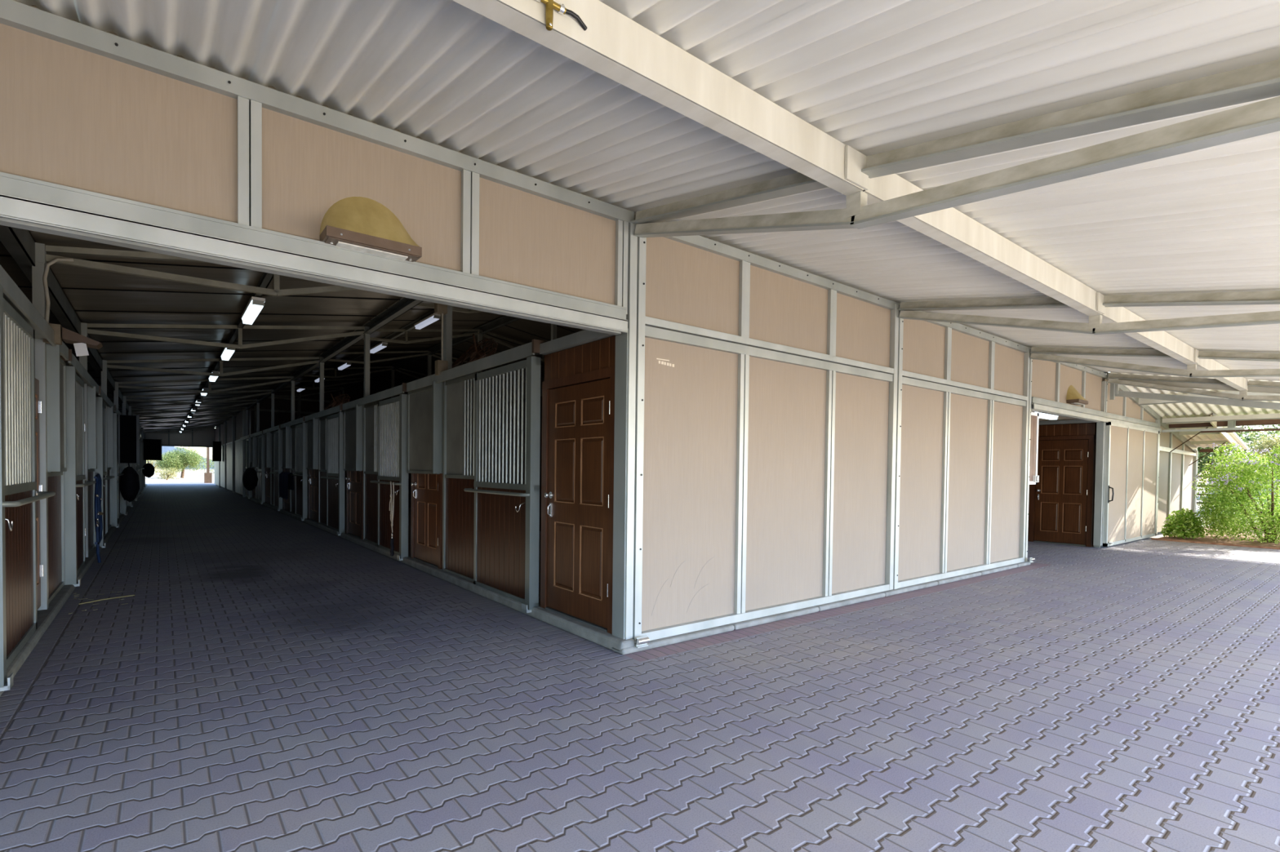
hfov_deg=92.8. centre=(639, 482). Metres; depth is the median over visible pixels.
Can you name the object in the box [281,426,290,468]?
shutter
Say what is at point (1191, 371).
roof truss
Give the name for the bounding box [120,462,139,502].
net
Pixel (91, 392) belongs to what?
shutter
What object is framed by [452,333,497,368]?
fan
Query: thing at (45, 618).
curb
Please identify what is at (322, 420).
screen
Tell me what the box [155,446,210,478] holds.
tree
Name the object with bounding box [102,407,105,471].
grille
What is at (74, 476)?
gate
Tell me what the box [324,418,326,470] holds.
grille
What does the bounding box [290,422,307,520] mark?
gate
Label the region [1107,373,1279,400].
roof truss
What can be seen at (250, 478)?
net
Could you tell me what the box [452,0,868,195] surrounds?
roof beam
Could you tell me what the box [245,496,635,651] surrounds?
curb
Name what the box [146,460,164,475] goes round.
tree
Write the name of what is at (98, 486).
bridle
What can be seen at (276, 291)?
truss
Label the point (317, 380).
tube light
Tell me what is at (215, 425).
truss
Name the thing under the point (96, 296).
ceiling
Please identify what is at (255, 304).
tube light
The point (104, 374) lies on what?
post
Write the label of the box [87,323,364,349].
truss
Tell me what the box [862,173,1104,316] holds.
roof beam
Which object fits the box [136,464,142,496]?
gate
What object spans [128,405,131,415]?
post
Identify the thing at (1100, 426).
steel post
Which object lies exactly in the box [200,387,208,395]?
tube light
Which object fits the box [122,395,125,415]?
post
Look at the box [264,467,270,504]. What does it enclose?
door
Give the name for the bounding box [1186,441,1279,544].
flowering bush
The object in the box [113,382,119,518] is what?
post
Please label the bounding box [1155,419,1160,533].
steel post
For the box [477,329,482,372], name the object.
post
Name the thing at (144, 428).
truss
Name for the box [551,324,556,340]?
post
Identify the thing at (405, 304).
beam
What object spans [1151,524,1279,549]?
planting bed
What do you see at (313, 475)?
door
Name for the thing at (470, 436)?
grille
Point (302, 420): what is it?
rail
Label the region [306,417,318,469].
shutter
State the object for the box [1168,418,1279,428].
fascia
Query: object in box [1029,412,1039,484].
board
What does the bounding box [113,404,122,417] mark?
rail
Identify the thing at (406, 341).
truss
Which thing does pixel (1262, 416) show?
purlin
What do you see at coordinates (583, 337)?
header
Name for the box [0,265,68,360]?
rail
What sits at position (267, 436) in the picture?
shutter
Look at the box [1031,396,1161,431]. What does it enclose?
header track
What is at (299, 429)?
grille
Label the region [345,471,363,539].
door
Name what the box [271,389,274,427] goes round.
post
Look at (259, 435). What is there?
screen
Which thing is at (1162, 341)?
roof beam
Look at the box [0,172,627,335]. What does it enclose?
beam
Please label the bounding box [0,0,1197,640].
wall
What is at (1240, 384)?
roof beam
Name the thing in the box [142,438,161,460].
shutter
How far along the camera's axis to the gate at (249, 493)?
22.95 m
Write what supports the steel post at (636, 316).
on the curb at (667, 641)
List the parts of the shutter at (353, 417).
frame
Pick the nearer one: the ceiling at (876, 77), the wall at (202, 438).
the ceiling at (876, 77)
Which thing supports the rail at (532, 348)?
attached to the post at (447, 318)
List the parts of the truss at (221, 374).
king post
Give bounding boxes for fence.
[1196,475,1278,506]
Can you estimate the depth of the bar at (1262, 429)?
12.76 m
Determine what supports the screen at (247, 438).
on the curb at (603, 638)
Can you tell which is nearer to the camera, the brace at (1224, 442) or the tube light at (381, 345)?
the brace at (1224, 442)
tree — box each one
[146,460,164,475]
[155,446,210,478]
[156,467,180,479]
[200,455,214,474]
[1197,425,1279,479]
[1248,433,1279,511]
[1253,424,1279,440]
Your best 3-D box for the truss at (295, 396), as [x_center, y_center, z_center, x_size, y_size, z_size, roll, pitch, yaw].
[-14.597,-3.874,25.934,3.651,0.662,0.050,0,2,-38]
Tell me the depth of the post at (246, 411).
24.81 m
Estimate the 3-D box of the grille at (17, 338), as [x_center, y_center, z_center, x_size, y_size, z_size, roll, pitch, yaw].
[-4.113,-0.523,3.988,0.029,1.080,1.359,0,2,-38]
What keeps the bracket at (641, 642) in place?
on the curb at (667, 641)
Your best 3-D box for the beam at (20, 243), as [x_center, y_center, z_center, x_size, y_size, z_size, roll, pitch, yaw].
[-16.624,-2.371,19.755,0.110,0.210,44.295,0,2,-38]
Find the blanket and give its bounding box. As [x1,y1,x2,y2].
[279,471,293,499]
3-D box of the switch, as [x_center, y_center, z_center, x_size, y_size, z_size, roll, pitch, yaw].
[6.200,-0.051,9.531,0.138,0.105,0.048,0,2,-38]
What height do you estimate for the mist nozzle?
0.094 m
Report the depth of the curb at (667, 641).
5.61 m
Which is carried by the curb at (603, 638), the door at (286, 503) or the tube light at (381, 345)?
the door at (286, 503)
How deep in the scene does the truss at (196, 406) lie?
20.69 m
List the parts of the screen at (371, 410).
wood panel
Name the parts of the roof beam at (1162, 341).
splice plate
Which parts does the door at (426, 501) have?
molding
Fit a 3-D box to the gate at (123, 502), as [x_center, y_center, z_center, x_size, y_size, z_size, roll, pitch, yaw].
[-13.208,-0.338,15.677,0.172,2.280,1.616,0,2,-38]
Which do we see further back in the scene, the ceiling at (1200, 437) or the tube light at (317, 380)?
the tube light at (317, 380)
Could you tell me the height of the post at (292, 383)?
3.680 m
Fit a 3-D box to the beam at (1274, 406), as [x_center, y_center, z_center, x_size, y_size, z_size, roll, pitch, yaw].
[9.826,-1.254,9.806,0.094,0.790,3.687,0,2,-38]
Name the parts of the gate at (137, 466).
frame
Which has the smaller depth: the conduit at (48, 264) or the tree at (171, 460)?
the conduit at (48, 264)
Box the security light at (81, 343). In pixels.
[42,323,102,356]
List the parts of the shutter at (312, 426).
frame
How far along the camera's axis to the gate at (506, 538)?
5.89 m
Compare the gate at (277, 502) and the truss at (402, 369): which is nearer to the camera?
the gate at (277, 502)
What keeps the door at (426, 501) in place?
on the curb at (603, 638)
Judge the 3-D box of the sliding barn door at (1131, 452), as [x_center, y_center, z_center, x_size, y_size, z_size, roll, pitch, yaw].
[9.908,0.037,12.170,3.444,2.280,0.142,0,2,-38]
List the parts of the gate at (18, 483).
frame, wood panel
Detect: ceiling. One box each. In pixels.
[0,4,402,431]
[13,0,1279,418]
[236,297,583,412]
[1164,413,1231,448]
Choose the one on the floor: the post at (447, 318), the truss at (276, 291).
the post at (447, 318)
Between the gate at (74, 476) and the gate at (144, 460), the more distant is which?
the gate at (144, 460)
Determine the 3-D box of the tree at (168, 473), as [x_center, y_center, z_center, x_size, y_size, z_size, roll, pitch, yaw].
[-38.516,-0.732,49.863,1.523,1.157,1.500,0,2,-42]
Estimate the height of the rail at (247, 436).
0.130 m
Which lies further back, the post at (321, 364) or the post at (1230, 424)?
the post at (321, 364)
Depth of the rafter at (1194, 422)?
13.35 m
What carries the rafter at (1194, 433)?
attached to the ceiling at (1200, 437)
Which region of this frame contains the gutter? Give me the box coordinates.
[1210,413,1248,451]
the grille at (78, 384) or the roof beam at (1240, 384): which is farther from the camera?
the roof beam at (1240, 384)
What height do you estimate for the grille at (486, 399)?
1.080 m
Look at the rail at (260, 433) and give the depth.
21.13 m
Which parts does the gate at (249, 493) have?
frame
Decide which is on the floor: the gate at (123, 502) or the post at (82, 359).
the post at (82, 359)
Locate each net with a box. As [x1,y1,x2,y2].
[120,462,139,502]
[142,461,154,477]
[242,462,257,490]
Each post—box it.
[31,242,48,610]
[79,322,88,557]
[101,360,107,533]
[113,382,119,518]
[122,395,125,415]
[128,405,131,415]
[140,427,142,439]
[204,447,212,483]
[245,407,248,435]
[256,399,259,431]
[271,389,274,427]
[290,376,294,426]
[319,356,324,417]
[364,326,370,404]
[442,305,452,541]
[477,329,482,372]
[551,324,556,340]
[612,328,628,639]
[624,221,646,640]
[884,304,903,590]
[1018,348,1032,561]
[1093,381,1107,546]
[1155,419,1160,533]
[1191,450,1198,517]
[1226,420,1235,432]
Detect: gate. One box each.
[0,284,55,691]
[63,365,96,586]
[95,396,115,547]
[111,413,124,528]
[120,462,127,515]
[127,462,136,506]
[132,463,139,501]
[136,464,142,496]
[138,440,143,493]
[141,443,144,489]
[143,460,146,487]
[243,438,252,498]
[255,434,265,504]
[269,429,282,511]
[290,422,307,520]
[320,412,345,535]
[369,394,408,560]
[463,355,541,613]
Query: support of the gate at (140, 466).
hanging from the rail
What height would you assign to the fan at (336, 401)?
0.446 m
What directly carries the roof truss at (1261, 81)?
attached to the steel post at (636, 316)
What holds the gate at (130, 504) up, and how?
hanging from the rail
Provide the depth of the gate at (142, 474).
29.60 m
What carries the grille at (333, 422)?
attached to the gate at (335, 474)
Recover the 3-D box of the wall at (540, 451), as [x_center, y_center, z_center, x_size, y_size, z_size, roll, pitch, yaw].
[-5.282,-0.255,17.017,0.039,2.350,25.895,0,2,-38]
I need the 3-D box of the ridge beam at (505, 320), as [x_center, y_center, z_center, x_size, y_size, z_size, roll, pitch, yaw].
[-10.912,-4.089,24.180,0.098,0.180,44.295,0,2,-38]
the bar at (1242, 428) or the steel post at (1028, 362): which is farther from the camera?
the bar at (1242, 428)
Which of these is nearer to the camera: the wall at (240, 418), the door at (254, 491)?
the door at (254, 491)
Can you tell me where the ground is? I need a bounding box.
[145,468,1279,538]
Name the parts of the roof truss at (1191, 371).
king post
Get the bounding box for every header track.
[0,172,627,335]
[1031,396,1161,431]
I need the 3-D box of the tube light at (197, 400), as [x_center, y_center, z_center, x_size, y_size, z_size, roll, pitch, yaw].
[-14.212,-2.596,19.627,0.140,0.175,1.250,0,2,-38]
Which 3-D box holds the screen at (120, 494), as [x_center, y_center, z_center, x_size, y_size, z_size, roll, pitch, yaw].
[-12.384,-0.333,14.469,0.060,2.280,1.260,0,2,-38]
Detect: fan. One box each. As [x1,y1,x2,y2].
[324,393,350,410]
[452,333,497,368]
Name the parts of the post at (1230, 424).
foot plate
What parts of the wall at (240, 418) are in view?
post, post, post, post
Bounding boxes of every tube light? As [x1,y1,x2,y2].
[195,399,200,405]
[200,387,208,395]
[208,370,219,382]
[220,347,235,360]
[240,296,265,324]
[296,385,305,391]
[314,377,324,382]
[337,362,351,370]
[369,341,387,353]
[413,313,440,329]
[1031,411,1058,419]
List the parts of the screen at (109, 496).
wood panel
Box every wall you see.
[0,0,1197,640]
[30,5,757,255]
[144,418,226,447]
[214,410,245,497]
[252,386,391,496]
[345,420,542,531]
[466,377,544,429]
[1027,422,1096,546]
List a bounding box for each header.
[539,329,613,355]
[1038,419,1095,425]
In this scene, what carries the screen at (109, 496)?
on the curb at (45, 618)
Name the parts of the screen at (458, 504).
wood panel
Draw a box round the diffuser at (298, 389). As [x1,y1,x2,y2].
[296,388,305,391]
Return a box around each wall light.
[320,196,422,262]
[1066,385,1088,404]
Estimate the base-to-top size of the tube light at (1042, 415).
0.175 m
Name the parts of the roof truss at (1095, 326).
king post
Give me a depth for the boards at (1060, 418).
11.73 m
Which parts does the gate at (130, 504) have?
frame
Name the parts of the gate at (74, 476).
frame, wood panel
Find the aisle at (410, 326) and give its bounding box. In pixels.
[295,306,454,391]
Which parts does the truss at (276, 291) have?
king post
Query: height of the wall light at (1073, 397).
0.322 m
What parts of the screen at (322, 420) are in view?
wood panel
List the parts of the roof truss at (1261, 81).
king post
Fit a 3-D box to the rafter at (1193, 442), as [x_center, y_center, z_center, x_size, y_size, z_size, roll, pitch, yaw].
[13.941,-0.968,14.858,0.049,0.080,0.770,0,2,-38]
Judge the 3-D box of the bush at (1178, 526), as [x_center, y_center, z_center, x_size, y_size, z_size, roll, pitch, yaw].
[11.715,0.880,13.130,0.741,0.669,0.730,0,2,-38]
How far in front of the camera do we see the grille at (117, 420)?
13.24 m
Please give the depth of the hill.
158.75 m
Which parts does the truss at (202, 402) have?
king post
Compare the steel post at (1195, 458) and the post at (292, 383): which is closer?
the steel post at (1195, 458)
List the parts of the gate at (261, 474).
wood panel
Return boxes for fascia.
[1118,378,1279,394]
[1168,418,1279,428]
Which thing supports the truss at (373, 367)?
attached to the post
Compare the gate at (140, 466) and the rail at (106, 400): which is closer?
the rail at (106, 400)
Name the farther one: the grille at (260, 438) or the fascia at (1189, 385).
the grille at (260, 438)
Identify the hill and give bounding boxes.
[146,446,214,469]
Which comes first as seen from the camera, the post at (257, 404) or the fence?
the fence
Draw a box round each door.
[35,377,44,610]
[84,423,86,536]
[252,466,256,499]
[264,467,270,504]
[283,468,290,511]
[306,469,318,522]
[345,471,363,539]
[410,473,442,568]
[540,335,615,634]
[1028,422,1095,546]
[1102,422,1159,546]
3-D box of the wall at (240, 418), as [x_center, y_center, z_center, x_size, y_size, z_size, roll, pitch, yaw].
[-21.747,-1.395,32.084,0.120,3.600,17.820,0,2,-38]
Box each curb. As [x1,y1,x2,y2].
[0,484,146,696]
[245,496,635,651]
[612,561,1031,654]
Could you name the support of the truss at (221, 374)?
on the post at (104, 374)
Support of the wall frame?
attached to the wall at (279, 404)
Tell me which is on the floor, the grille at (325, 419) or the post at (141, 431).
the post at (141, 431)
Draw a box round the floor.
[0,481,1279,851]
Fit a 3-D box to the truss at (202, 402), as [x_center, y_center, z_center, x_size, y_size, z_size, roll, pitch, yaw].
[-12.868,-2.565,17.924,3.541,0.622,0.050,0,2,-38]
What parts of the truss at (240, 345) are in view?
king post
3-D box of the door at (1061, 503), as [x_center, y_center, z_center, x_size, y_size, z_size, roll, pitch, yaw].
[8.091,0.044,11.720,0.108,2.300,1.040,0,2,-38]
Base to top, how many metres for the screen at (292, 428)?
2.280 m
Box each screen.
[47,471,65,603]
[88,469,95,553]
[107,467,111,530]
[119,466,121,515]
[244,438,248,496]
[256,435,260,499]
[270,431,274,506]
[290,424,297,514]
[318,415,328,525]
[363,400,381,545]
[442,372,482,582]
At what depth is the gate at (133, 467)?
20.88 m
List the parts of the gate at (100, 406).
frame, wood panel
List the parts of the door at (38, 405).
molding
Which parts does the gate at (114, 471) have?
frame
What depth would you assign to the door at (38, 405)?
5.11 m
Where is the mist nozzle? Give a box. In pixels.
[535,0,586,31]
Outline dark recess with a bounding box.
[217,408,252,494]
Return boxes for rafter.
[1165,422,1210,424]
[1178,431,1220,435]
[1190,440,1230,444]
[1200,448,1236,452]
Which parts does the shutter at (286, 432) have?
frame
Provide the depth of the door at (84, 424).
8.09 m
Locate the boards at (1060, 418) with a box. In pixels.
[1039,416,1076,421]
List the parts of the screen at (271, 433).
wood panel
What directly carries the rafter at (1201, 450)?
attached to the ceiling at (1200, 437)
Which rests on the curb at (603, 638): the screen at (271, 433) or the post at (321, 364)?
the screen at (271, 433)
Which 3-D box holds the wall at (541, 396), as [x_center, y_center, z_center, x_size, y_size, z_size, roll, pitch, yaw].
[-8.070,-1.512,26.486,0.059,4.400,44.295,0,2,-38]
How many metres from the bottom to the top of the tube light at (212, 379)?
0.175 m
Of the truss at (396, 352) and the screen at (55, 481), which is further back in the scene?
the truss at (396, 352)
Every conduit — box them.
[42,257,73,323]
[434,302,448,375]
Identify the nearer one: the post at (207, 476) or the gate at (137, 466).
the gate at (137, 466)
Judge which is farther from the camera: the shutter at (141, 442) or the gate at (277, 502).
the shutter at (141, 442)
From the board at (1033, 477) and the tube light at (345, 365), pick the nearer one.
the board at (1033, 477)
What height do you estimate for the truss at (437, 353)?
0.662 m
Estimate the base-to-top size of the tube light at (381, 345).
0.175 m
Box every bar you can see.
[1161,426,1244,432]
[1200,428,1279,432]
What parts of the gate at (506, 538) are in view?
wood panel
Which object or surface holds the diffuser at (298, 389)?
attached to the tube light at (297, 389)
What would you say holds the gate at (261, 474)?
hanging from the rail at (260, 433)
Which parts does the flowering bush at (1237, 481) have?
stem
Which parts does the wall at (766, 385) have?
wall panel, rail, wall panel, wall panel, wall panel, wall panel, rail, rail, rail, wall panel, wall panel, wall panel, wall panel, rail, wall panel, wall panel, rail, rail, rail, wall panel, wall panel, wall panel, wall panel, wall panel, wall panel, wall panel, wall panel, rail, wall panel, wall panel, wall panel, wall panel, rail, rail, wall panel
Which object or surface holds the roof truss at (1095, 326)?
attached to the steel post at (896, 331)
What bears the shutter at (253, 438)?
attached to the rail at (260, 433)
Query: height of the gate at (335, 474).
2.280 m
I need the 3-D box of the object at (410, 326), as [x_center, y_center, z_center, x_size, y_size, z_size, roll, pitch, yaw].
[-12.347,-3.853,23.062,0.079,0.120,44.295,0,2,-38]
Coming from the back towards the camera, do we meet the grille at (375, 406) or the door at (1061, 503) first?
the door at (1061, 503)
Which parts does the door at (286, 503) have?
molding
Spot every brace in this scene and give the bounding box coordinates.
[1169,426,1208,452]
[1188,442,1225,466]
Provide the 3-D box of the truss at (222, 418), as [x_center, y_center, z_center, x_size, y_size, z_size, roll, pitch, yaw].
[-21.996,-2.920,29.568,3.541,0.622,0.050,0,2,-38]
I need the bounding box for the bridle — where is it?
[93,473,103,563]
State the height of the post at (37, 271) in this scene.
3.190 m
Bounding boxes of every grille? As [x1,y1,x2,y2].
[3,312,31,485]
[75,382,82,475]
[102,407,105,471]
[116,420,117,455]
[247,440,248,468]
[258,437,261,469]
[274,433,278,470]
[294,426,295,468]
[296,426,302,471]
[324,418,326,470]
[328,417,338,473]
[373,404,377,471]
[379,400,399,476]
[463,378,475,475]
[478,368,526,484]
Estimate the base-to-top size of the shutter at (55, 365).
1.120 m
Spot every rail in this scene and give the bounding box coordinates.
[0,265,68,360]
[60,349,98,394]
[96,386,114,411]
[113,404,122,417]
[240,434,250,440]
[249,430,262,437]
[262,424,281,434]
[280,416,309,428]
[305,404,346,422]
[342,382,411,410]
[406,339,547,391]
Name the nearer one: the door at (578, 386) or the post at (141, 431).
the door at (578, 386)
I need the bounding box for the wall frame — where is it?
[252,391,377,433]
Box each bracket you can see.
[634,635,649,648]
[1026,557,1035,562]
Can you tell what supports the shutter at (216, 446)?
attached to the wall at (240, 418)
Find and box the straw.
[69,591,134,613]
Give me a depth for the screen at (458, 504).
6.99 m
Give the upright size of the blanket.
0.679 m
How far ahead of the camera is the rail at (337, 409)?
12.32 m
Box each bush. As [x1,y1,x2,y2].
[1160,507,1205,538]
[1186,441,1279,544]
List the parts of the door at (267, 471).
casing, molding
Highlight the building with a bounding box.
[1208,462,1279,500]
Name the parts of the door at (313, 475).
molding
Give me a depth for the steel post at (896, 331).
6.69 m
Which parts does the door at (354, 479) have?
molding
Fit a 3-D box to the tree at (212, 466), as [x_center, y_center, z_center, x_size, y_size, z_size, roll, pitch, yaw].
[-49.999,-2.066,72.439,4.456,2.607,4.155,0,2,-38]
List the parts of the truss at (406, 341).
king post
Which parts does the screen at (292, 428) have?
wood panel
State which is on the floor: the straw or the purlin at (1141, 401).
the straw
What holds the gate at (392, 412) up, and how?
hanging from the rail at (401, 389)
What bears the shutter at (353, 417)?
attached to the rail at (401, 389)
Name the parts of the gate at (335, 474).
wood panel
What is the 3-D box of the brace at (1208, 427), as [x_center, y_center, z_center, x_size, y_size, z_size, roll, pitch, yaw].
[12.284,-0.952,13.623,0.020,0.563,0.643,0,2,-43]
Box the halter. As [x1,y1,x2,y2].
[389,480,394,556]
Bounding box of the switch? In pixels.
[1032,475,1039,482]
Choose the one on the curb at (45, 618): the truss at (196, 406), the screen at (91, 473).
the screen at (91, 473)
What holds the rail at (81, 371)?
attached to the post at (82, 359)
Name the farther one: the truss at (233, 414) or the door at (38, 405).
the truss at (233, 414)
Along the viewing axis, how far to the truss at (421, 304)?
11.21 m
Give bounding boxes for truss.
[45,245,359,296]
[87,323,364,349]
[106,356,319,376]
[118,376,291,393]
[125,389,271,404]
[131,399,257,413]
[135,407,245,419]
[139,413,236,424]
[140,417,229,427]
[142,422,223,431]
[144,425,218,433]
[265,386,342,397]
[273,377,364,389]
[290,366,391,378]
[320,351,428,364]
[344,328,478,343]
[393,366,473,392]
[395,299,481,313]
[429,351,525,382]
[480,329,544,362]
[631,59,1279,237]
[897,290,1279,334]
[1030,346,1279,377]
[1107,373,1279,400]
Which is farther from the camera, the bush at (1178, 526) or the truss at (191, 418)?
the truss at (191, 418)
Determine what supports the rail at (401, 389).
attached to the post at (366, 336)
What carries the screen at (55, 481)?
on the curb at (45, 618)
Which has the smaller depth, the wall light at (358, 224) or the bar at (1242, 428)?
the wall light at (358, 224)
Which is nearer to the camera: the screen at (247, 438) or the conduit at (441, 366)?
the conduit at (441, 366)
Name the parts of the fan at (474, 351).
motor, blade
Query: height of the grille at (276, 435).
1.080 m
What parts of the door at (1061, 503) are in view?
molding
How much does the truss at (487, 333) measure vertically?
0.662 m
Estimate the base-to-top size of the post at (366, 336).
3.680 m
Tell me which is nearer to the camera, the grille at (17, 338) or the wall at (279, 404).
the grille at (17, 338)
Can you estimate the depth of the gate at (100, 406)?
9.24 m
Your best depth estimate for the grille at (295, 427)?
15.59 m
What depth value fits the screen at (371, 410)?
9.96 m
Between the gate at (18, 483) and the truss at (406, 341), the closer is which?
the gate at (18, 483)
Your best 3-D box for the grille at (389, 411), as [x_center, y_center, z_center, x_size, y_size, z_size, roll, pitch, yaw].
[-3.622,-0.620,8.906,0.029,1.080,1.154,0,2,-38]
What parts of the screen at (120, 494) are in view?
wood panel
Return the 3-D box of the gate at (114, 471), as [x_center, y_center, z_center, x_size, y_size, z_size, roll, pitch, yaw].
[-10.926,-0.250,12.765,0.172,2.280,1.616,0,2,-38]
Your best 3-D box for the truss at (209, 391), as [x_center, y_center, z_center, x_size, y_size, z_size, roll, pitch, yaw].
[-10.586,-2.477,15.012,3.541,0.622,0.050,0,2,-38]
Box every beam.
[0,225,141,431]
[216,297,422,428]
[338,315,521,390]
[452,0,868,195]
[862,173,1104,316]
[1101,306,1199,364]
[1115,391,1279,409]
[1195,359,1248,391]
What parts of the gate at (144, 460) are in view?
frame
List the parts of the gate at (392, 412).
wood panel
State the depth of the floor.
3.36 m
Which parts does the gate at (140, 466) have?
frame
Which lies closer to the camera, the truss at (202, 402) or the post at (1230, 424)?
the post at (1230, 424)
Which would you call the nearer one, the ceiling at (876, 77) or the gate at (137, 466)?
the ceiling at (876, 77)
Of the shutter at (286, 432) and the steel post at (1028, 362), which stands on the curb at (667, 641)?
the steel post at (1028, 362)
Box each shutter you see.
[46,343,66,472]
[87,386,97,469]
[106,406,113,467]
[117,413,139,464]
[138,439,141,465]
[141,441,142,465]
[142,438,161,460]
[212,440,221,462]
[251,435,256,466]
[264,431,270,467]
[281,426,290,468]
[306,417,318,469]
[343,404,363,471]
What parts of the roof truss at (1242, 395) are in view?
bracket, plate, king post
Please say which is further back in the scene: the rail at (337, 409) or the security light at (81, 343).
the rail at (337, 409)
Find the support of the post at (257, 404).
on the floor
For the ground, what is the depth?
54.01 m
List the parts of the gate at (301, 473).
wood panel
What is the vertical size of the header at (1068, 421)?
0.070 m
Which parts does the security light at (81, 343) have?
lamp shade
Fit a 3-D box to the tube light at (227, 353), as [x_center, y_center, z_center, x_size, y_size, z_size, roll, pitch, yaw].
[-7.311,-2.328,10.823,0.140,0.175,1.250,0,2,-38]
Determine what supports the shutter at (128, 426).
attached to the rail at (116, 411)
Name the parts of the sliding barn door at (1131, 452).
handle, panel, panel, panel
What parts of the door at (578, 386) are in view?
knob, molding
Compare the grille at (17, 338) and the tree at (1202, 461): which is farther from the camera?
the tree at (1202, 461)
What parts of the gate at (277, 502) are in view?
wood panel, frame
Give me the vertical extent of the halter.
1.043 m
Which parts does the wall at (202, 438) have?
wall panel, wall panel, rail, wall panel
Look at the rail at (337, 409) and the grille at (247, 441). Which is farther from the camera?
the grille at (247, 441)
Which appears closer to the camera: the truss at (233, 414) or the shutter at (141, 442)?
the truss at (233, 414)
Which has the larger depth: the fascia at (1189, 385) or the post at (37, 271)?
the fascia at (1189, 385)
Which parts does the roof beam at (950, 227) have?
splice plate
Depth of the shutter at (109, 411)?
11.12 m
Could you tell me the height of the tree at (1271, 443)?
2.701 m
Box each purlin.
[1138,391,1279,405]
[1162,413,1279,423]
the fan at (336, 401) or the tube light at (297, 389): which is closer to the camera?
the fan at (336, 401)
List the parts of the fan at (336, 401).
motor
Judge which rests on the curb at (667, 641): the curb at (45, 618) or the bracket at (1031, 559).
the bracket at (1031, 559)
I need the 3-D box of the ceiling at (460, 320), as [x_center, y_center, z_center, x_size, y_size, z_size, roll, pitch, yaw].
[-10.907,-3.949,24.175,7.282,0.600,44.315,0,2,-38]
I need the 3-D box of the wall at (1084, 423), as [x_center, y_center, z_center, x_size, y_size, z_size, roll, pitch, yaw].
[-5.158,-0.934,28.787,0.039,3.220,44.295,0,2,-38]
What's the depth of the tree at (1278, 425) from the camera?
26.31 m
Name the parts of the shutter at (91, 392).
frame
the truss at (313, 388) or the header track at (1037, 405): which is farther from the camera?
the truss at (313, 388)
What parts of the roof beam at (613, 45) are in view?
splice plate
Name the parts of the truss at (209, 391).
king post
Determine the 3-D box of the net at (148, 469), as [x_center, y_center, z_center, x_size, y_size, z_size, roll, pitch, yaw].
[-23.981,-0.664,29.745,0.483,0.902,1.018,0,2,-38]
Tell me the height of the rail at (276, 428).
0.130 m
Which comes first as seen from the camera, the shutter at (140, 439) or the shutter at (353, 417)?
the shutter at (353, 417)

